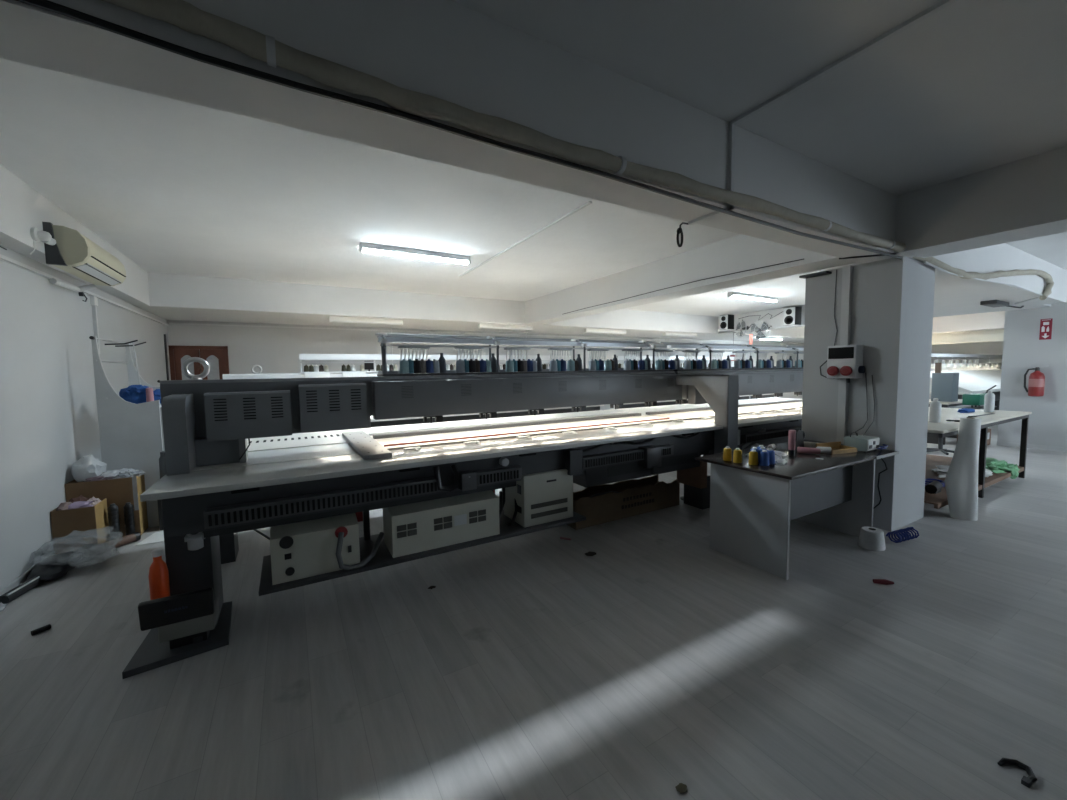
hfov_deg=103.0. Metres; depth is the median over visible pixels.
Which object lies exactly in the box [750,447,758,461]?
thread cone
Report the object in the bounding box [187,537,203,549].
label
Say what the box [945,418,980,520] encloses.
paper roll
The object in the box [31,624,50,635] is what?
cap
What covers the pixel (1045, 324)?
safety sign
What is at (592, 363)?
thread cone
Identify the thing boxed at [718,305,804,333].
beam
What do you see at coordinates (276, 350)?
wall
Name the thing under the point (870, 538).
paper cone
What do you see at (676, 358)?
thread cone
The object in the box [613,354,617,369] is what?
thread cone
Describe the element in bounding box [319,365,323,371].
thread cone
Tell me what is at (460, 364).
thread cone
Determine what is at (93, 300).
wall socket
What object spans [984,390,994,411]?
spray can
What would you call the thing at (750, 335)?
pole
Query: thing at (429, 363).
thread cone
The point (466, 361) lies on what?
thread cone
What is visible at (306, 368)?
thread cone
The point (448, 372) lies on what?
tray
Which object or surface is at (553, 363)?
thread cone
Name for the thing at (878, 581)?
strip
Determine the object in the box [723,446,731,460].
thread cone
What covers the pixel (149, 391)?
thread cone
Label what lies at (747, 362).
thread cone
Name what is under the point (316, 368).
thread cone
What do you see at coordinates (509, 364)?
thread cone
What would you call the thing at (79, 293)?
hook
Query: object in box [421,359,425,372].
thread cone
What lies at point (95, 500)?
scrap
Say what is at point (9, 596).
tube
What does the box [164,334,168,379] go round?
pipe
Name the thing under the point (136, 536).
cardboard tube
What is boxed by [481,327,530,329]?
diffuser
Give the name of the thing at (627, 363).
thread cone
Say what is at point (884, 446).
lead
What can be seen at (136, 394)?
folded cloth
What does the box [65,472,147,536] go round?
cardboard box
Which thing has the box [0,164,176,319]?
beam
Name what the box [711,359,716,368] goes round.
thread cone
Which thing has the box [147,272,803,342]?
beam
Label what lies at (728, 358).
thread cone
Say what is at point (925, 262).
cable
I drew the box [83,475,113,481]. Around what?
scrap
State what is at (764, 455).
thread cone
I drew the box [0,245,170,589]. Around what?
wall
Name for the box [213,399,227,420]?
vent
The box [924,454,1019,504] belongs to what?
shelf
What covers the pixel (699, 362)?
thread cone
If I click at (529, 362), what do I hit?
thread cone
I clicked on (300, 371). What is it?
tray
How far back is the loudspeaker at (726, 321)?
11.28 m
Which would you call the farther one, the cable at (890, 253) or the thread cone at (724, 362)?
the thread cone at (724, 362)
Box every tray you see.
[300,371,377,372]
[377,370,672,375]
[673,368,802,370]
[816,441,856,453]
[962,363,996,363]
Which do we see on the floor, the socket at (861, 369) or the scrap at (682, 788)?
the scrap at (682, 788)
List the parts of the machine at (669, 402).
rack rail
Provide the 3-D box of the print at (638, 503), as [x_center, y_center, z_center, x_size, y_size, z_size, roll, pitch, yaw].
[1.081,1.070,4.376,0.450,0.039,0.004,-3,4,-30]
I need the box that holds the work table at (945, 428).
[924,407,1031,508]
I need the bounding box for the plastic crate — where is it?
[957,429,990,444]
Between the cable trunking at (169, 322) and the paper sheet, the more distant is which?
the cable trunking at (169, 322)
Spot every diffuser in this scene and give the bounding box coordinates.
[331,320,401,324]
[362,248,467,263]
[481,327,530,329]
[587,331,624,333]
[666,334,695,336]
[733,295,776,301]
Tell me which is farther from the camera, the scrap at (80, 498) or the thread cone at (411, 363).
the scrap at (80, 498)
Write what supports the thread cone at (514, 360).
on the machine at (241, 455)
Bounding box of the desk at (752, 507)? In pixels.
[695,439,898,579]
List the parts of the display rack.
wire rail, wire rail, hook arm, hook arm, panel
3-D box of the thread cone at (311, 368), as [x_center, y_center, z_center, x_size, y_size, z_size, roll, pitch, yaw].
[-3.096,-0.443,5.910,0.064,0.100,0.062,-3,4,-30]
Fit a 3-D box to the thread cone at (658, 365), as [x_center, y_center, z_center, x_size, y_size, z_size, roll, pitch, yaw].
[1.434,-0.406,4.853,0.080,0.118,0.078,-3,4,-30]
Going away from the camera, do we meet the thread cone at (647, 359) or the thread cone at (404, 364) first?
the thread cone at (404, 364)
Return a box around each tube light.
[329,316,402,324]
[359,242,470,264]
[478,323,532,329]
[584,328,625,333]
[663,332,696,336]
[727,292,777,302]
[756,337,781,339]
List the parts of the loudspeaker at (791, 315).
plate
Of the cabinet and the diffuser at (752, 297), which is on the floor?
the cabinet
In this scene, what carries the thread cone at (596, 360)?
on the machine at (241, 455)
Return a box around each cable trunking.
[0,254,168,325]
[91,296,99,353]
[169,322,664,339]
[459,201,591,276]
[688,0,957,224]
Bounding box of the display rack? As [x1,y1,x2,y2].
[89,336,164,526]
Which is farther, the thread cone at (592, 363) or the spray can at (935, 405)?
the spray can at (935, 405)
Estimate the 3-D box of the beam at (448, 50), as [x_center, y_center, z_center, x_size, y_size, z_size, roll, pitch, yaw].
[0.346,-1.347,2.187,6.422,0.480,0.285,-3,4,-30]
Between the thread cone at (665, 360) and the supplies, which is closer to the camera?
the supplies
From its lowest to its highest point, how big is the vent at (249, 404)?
0.138 m
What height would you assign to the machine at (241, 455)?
1.834 m
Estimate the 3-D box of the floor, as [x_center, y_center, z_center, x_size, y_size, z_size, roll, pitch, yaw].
[6.972,0.917,7.844,24.200,0.100,12.900,-3,4,-30]
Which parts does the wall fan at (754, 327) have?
blade, blade, blade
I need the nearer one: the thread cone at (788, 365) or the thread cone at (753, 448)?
the thread cone at (753, 448)
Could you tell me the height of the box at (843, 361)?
0.355 m
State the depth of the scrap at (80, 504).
3.64 m
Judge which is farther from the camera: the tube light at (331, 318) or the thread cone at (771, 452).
the tube light at (331, 318)
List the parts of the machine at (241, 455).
display panel, foot plate, post, leg, leg, bed plate, rack post, rack post, label plate, rack post, knob, bed plate, rack rail, rack rail, rack rail, rack rail, panel, rack post, recess panel, rack post, leg, gusset plate, gusset post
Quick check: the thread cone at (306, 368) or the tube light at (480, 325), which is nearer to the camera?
the thread cone at (306, 368)
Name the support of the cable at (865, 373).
hanging from the box at (843, 361)
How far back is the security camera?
3.17 m
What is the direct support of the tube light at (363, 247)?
attached to the ceiling at (174, 186)
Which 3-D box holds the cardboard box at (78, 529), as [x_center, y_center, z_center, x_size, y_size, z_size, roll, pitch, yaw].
[-3.940,1.109,3.699,0.265,0.400,0.280,-3,4,-30]
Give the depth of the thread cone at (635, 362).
4.63 m
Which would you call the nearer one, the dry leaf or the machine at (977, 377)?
the dry leaf
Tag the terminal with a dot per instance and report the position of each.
(367, 366)
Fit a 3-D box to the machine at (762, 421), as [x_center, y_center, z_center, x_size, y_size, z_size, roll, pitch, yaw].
[3.274,0.114,6.207,4.160,1.834,2.050,-3,4,-30]
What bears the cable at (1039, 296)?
attached to the pipe at (182, 14)
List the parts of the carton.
panel, panel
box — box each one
[50,498,109,554]
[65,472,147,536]
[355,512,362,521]
[827,345,865,382]
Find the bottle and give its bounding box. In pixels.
[148,548,169,599]
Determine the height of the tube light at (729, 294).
0.090 m
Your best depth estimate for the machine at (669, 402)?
8.87 m
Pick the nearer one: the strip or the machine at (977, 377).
the strip
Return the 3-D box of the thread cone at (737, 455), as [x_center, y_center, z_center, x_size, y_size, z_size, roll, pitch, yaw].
[1.619,0.440,3.362,0.066,0.116,0.065,-3,4,-30]
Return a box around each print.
[622,499,653,508]
[623,492,650,501]
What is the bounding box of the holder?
[791,429,804,450]
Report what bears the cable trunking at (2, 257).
attached to the wall at (49, 416)
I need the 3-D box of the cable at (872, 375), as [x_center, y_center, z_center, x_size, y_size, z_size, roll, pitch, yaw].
[3.078,0.048,3.881,0.126,0.553,0.037,-3,4,-30]
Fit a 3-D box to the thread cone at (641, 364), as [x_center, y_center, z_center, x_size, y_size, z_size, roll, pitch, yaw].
[1.201,-0.394,4.719,0.080,0.118,0.078,-3,4,-30]
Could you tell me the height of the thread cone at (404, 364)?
0.118 m
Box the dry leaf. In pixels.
[585,551,595,555]
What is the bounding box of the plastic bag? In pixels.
[71,455,106,481]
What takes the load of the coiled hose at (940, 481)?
on the work table at (945, 428)
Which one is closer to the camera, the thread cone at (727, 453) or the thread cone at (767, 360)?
the thread cone at (727, 453)
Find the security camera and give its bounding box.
[30,227,55,254]
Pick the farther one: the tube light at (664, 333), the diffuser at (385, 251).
the tube light at (664, 333)
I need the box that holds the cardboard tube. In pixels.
[83,532,140,556]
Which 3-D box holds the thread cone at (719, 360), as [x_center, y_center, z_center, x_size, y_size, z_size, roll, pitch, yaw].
[2.350,-0.456,5.380,0.080,0.118,0.078,-3,4,-30]
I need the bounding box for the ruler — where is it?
[968,413,994,417]
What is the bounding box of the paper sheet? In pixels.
[135,531,163,545]
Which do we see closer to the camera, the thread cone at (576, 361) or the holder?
the holder
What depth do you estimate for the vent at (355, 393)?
3.07 m
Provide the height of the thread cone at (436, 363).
0.118 m
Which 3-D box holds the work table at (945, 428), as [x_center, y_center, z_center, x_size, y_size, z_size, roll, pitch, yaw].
[4.947,0.632,5.314,3.000,0.872,1.120,-3,4,-30]
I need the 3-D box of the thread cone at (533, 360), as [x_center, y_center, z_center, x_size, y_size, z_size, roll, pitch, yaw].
[-0.003,-0.330,4.040,0.080,0.118,0.078,-3,4,-30]
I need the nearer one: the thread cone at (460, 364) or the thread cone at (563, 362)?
the thread cone at (460, 364)
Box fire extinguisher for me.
[1024,365,1048,396]
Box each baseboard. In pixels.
[0,551,54,595]
[997,441,1066,451]
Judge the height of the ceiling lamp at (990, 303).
0.060 m
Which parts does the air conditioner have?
plate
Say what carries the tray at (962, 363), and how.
on the machine at (977, 377)
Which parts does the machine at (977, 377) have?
lit frame, rack rail, rack rail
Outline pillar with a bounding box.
[802,256,934,531]
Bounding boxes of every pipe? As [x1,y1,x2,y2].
[49,278,96,291]
[102,0,1053,299]
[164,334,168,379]
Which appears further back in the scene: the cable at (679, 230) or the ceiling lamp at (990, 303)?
the ceiling lamp at (990, 303)
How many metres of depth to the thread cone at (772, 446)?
3.85 m
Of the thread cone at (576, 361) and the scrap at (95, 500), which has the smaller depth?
the scrap at (95, 500)
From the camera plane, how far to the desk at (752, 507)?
3.37 m
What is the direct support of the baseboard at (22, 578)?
attached to the wall at (49, 416)
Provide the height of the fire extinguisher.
0.543 m
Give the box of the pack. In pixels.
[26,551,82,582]
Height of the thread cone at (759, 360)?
0.118 m
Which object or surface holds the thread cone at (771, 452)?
on the desk at (752, 507)
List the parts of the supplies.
plate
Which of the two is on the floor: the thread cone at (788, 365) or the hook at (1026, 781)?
the hook at (1026, 781)
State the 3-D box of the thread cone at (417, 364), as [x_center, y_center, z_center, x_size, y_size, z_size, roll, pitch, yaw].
[-0.956,-0.278,3.479,0.080,0.118,0.078,-3,4,-30]
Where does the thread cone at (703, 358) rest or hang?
on the machine at (762, 421)
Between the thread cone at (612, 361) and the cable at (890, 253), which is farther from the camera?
the thread cone at (612, 361)
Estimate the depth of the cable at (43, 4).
1.47 m
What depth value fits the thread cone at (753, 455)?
3.26 m
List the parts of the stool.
leg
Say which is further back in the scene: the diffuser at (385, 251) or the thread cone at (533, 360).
the diffuser at (385, 251)
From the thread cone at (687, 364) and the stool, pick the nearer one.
the thread cone at (687, 364)
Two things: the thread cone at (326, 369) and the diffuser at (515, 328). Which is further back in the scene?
the diffuser at (515, 328)
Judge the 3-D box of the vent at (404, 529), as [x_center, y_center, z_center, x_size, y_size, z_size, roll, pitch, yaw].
[-0.834,0.859,2.795,0.128,0.082,0.006,-3,4,-30]
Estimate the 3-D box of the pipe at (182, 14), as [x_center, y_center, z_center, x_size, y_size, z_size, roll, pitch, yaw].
[2.573,-1.322,3.267,10.836,0.378,0.087,-3,4,-30]
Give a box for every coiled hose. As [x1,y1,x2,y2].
[886,527,918,542]
[925,478,944,486]
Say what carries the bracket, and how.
attached to the pillar
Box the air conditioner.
[42,222,125,285]
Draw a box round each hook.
[78,292,87,301]
[998,758,1036,787]
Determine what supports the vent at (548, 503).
attached to the machine at (241, 455)
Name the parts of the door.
pane, pane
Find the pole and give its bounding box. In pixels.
[749,334,752,398]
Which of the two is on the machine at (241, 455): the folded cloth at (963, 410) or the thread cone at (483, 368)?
the thread cone at (483, 368)
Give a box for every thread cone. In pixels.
[146,388,153,401]
[304,365,308,371]
[309,365,313,371]
[314,365,318,371]
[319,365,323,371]
[324,365,328,371]
[399,359,408,373]
[408,359,413,372]
[414,359,421,372]
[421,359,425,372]
[426,359,433,372]
[433,359,439,372]
[438,353,445,372]
[456,359,464,372]
[464,359,468,372]
[469,359,475,372]
[475,359,479,371]
[480,359,486,371]
[485,359,491,371]
[490,353,496,371]
[506,359,513,371]
[512,359,517,371]
[517,359,523,371]
[522,359,526,371]
[527,359,532,371]
[532,359,536,371]
[535,354,541,370]
[549,359,556,370]
[556,359,560,370]
[560,359,565,370]
[567,359,574,370]
[573,359,577,370]
[576,354,581,370]
[589,359,595,370]
[595,359,598,370]
[598,359,603,370]
[604,359,611,369]
[610,359,614,369]
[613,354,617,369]
[624,359,630,369]
[633,359,637,369]
[638,359,644,369]
[645,355,650,369]
[655,359,661,369]
[660,359,664,369]
[663,359,668,369]
[669,359,674,368]
[675,355,679,368]
[684,359,690,368]
[692,359,696,368]
[696,359,701,368]
[702,355,706,368]
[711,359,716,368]
[718,359,721,368]
[722,359,726,368]
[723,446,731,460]
[727,355,730,368]
[733,448,741,462]
[734,359,740,367]
[745,359,749,367]
[749,450,757,464]
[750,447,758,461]
[756,359,761,367]
[758,447,765,460]
[759,450,768,465]
[766,359,770,367]
[767,448,774,463]
[768,444,775,448]
[776,359,781,367]
[786,360,790,367]
[788,430,795,455]
[797,447,821,453]
[804,442,815,447]
[816,447,830,453]
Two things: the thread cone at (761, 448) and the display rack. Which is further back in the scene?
the display rack
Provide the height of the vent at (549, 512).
0.035 m
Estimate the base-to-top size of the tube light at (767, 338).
0.090 m
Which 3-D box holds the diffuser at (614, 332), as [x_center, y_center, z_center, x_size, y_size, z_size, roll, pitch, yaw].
[1.722,-1.612,10.152,1.160,0.026,0.104,-3,4,-30]
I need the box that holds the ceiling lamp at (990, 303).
[980,300,1008,306]
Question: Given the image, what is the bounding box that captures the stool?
[927,438,954,454]
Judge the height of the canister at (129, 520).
0.345 m
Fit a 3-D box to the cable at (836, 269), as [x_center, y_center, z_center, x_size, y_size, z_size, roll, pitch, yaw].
[2.950,-0.898,4.132,0.011,0.736,0.037,-3,4,-30]
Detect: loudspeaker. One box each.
[717,314,734,330]
[780,306,803,327]
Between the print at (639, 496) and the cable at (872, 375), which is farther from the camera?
the print at (639, 496)
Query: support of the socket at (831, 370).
attached to the box at (843, 361)
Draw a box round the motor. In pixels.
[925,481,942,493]
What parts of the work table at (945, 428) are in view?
shelf rail, leg, apron rail, leg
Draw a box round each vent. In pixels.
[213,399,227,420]
[243,398,255,418]
[271,397,282,417]
[306,391,317,411]
[329,390,339,410]
[351,389,360,409]
[397,522,416,537]
[434,516,451,530]
[469,509,485,523]
[531,498,567,508]
[531,507,567,518]
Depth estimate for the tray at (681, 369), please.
5.61 m
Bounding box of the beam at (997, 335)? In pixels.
[932,329,1003,344]
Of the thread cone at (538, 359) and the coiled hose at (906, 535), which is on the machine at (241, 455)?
the thread cone at (538, 359)
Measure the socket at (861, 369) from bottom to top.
0.070 m
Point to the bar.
(365, 445)
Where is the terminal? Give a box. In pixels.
[364,361,373,370]
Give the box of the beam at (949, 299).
[820,262,1050,316]
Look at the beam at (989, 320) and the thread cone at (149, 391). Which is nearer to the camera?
the thread cone at (149, 391)
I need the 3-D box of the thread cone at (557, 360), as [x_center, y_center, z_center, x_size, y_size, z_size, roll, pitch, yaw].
[0.234,-0.343,4.177,0.080,0.118,0.078,-3,4,-30]
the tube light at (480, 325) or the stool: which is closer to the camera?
the stool
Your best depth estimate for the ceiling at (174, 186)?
3.69 m
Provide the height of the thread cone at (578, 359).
0.170 m
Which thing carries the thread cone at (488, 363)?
on the machine at (241, 455)
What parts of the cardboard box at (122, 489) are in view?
panel, panel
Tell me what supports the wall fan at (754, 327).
attached to the beam at (775, 322)
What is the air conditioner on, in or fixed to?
attached to the wall at (49, 416)
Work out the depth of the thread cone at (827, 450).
3.65 m
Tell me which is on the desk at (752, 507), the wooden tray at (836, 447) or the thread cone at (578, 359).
the wooden tray at (836, 447)
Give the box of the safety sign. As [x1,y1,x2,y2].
[1039,318,1052,339]
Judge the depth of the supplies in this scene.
3.75 m
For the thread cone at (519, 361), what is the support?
on the machine at (241, 455)
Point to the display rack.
(131, 435)
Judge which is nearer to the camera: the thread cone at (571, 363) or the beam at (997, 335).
the thread cone at (571, 363)
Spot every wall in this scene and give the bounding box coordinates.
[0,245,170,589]
[167,320,803,409]
[929,341,1002,398]
[997,302,1066,447]
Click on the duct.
(847, 271)
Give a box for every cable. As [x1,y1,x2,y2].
[16,0,902,258]
[564,259,803,313]
[676,222,687,246]
[820,360,834,378]
[834,269,837,345]
[839,253,897,258]
[855,373,867,435]
[863,375,874,434]
[924,261,1041,295]
[1014,296,1039,304]
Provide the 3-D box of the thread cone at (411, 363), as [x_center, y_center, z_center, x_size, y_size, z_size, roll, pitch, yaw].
[-1.006,-0.276,3.464,0.080,0.118,0.078,-3,4,-30]
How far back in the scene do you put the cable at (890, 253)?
3.62 m
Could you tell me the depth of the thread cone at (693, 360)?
5.11 m
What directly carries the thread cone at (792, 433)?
on the desk at (752, 507)
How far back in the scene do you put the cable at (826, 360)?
4.24 m
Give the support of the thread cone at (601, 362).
on the machine at (241, 455)
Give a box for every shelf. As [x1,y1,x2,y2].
[258,510,585,595]
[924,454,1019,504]
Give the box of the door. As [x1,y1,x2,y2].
[168,345,229,379]
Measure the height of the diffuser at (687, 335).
0.026 m
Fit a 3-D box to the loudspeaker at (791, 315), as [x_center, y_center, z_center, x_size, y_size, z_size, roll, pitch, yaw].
[6.041,-1.936,9.900,0.300,0.438,0.392,-3,4,-30]
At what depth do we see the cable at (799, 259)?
4.99 m
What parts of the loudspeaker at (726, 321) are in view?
plate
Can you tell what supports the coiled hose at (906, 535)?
on the floor
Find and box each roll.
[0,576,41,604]
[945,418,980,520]
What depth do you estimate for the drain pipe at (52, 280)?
3.92 m
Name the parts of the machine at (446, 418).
rack rail, rack rail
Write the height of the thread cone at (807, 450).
0.055 m
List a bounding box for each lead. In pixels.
[873,458,887,508]
[877,444,887,449]
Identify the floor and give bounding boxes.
[0,409,1066,799]
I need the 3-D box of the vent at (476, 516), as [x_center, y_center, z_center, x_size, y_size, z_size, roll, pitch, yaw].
[-0.401,0.835,3.044,0.128,0.082,0.006,-3,4,-30]
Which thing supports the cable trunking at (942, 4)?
attached to the ceiling at (174, 186)
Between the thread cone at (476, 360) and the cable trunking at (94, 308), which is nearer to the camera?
the thread cone at (476, 360)
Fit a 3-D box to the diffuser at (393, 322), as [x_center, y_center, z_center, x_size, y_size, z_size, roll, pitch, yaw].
[-2.929,-1.362,7.479,1.160,0.026,0.104,-3,4,-30]
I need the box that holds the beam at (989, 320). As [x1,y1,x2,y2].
[932,311,1004,333]
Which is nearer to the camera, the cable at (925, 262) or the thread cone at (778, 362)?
the cable at (925, 262)
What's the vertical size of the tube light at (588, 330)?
0.090 m
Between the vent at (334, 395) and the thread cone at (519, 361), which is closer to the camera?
the vent at (334, 395)
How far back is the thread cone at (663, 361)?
4.86 m
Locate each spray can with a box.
[929,398,941,422]
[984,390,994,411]
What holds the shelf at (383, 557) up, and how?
attached to the machine at (241, 455)
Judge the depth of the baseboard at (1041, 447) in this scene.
7.47 m
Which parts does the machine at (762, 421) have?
bed plate, rack post, rack rail, rack rail, rack rail, rack rail, label plate, panel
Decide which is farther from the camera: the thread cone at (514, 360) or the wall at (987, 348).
the wall at (987, 348)
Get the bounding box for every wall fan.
[735,318,752,337]
[749,320,771,339]
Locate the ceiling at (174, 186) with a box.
[0,58,1066,316]
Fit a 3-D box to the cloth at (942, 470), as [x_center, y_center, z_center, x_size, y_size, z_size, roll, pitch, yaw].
[5.300,0.873,5.258,1.008,0.082,0.527,-3,4,-30]
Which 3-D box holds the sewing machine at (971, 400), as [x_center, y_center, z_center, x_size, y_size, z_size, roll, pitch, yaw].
[7.810,0.310,7.540,1.006,1.130,0.400,-3,4,-30]
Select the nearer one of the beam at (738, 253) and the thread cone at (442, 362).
the thread cone at (442, 362)
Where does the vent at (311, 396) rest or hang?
attached to the machine at (241, 455)
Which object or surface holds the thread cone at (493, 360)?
on the machine at (241, 455)
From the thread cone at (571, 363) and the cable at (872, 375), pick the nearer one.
the cable at (872, 375)
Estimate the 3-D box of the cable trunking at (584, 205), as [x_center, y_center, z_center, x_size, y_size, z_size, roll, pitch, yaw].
[-0.304,-1.758,4.953,0.030,0.016,3.150,-3,4,-30]
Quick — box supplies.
[844,432,879,451]
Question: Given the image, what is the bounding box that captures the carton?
[567,474,679,529]
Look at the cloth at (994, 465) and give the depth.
5.32 m
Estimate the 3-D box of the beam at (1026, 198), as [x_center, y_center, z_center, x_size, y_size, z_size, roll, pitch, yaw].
[4.404,-1.372,1.681,0.430,0.480,4.645,-3,4,-30]
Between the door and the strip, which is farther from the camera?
the door
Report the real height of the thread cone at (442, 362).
0.170 m
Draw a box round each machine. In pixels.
[122,333,738,678]
[223,354,603,426]
[596,356,773,409]
[605,342,803,500]
[929,353,1001,409]
[947,385,996,408]
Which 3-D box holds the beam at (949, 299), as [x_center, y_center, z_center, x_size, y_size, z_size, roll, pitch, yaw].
[5.967,-1.740,6.601,5.670,0.460,1.770,-3,4,-30]
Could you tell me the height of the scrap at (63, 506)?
0.109 m
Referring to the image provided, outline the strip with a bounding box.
[873,579,893,584]
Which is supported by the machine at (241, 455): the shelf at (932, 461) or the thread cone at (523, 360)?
the thread cone at (523, 360)
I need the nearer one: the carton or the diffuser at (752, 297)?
the carton
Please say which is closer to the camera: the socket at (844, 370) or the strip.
the strip
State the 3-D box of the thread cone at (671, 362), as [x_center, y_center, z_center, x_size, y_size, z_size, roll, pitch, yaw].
[1.614,-0.416,4.957,0.080,0.118,0.078,-3,4,-30]
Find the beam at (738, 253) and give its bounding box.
[525,234,856,324]
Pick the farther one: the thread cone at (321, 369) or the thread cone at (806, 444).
the thread cone at (321, 369)
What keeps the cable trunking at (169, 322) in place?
attached to the wall at (276, 350)
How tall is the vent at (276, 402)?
0.138 m
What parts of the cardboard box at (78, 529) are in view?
panel, panel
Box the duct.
[837,265,852,443]
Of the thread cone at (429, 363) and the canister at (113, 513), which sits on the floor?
the canister at (113, 513)
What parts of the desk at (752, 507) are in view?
panel, modesty panel, panel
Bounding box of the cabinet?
[927,363,961,444]
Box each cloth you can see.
[119,385,160,403]
[932,465,992,477]
[957,408,974,412]
[986,458,1019,478]
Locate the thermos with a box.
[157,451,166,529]
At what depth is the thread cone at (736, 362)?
5.54 m
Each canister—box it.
[107,503,120,540]
[123,502,134,535]
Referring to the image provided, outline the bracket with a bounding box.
[799,271,831,278]
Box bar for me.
[342,431,391,459]
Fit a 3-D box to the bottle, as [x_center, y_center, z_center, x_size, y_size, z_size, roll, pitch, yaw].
[-2.018,0.988,2.287,0.082,0.375,0.081,-3,4,-30]
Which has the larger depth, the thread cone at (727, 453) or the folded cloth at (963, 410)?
the folded cloth at (963, 410)
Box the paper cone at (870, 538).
[858,527,885,550]
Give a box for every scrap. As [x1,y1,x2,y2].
[56,502,71,510]
[67,501,92,509]
[69,495,89,502]
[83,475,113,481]
[87,496,100,505]
[675,783,686,793]
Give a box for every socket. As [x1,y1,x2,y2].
[89,296,97,305]
[827,366,838,375]
[840,366,852,375]
[858,366,865,372]
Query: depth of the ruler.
5.19 m
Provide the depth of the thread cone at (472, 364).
3.68 m
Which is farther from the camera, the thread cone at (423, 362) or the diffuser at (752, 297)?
the diffuser at (752, 297)
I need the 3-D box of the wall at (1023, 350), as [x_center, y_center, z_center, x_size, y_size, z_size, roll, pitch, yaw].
[10.138,-0.482,5.409,0.250,2.930,5.670,-3,4,-30]
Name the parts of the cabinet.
leg, bench frame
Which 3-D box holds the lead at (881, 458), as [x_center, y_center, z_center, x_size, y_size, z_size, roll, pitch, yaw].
[3.143,0.748,3.901,0.170,0.635,0.026,3,5,44]
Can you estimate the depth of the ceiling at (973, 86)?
2.02 m
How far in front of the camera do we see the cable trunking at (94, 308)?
4.48 m
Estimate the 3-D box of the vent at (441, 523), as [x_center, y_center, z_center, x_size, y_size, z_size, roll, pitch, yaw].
[-0.622,0.847,2.917,0.128,0.082,0.006,-3,4,-30]
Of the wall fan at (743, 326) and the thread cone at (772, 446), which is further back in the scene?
the wall fan at (743, 326)
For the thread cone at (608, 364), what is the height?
0.118 m
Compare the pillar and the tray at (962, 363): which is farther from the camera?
the tray at (962, 363)
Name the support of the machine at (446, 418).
on the floor

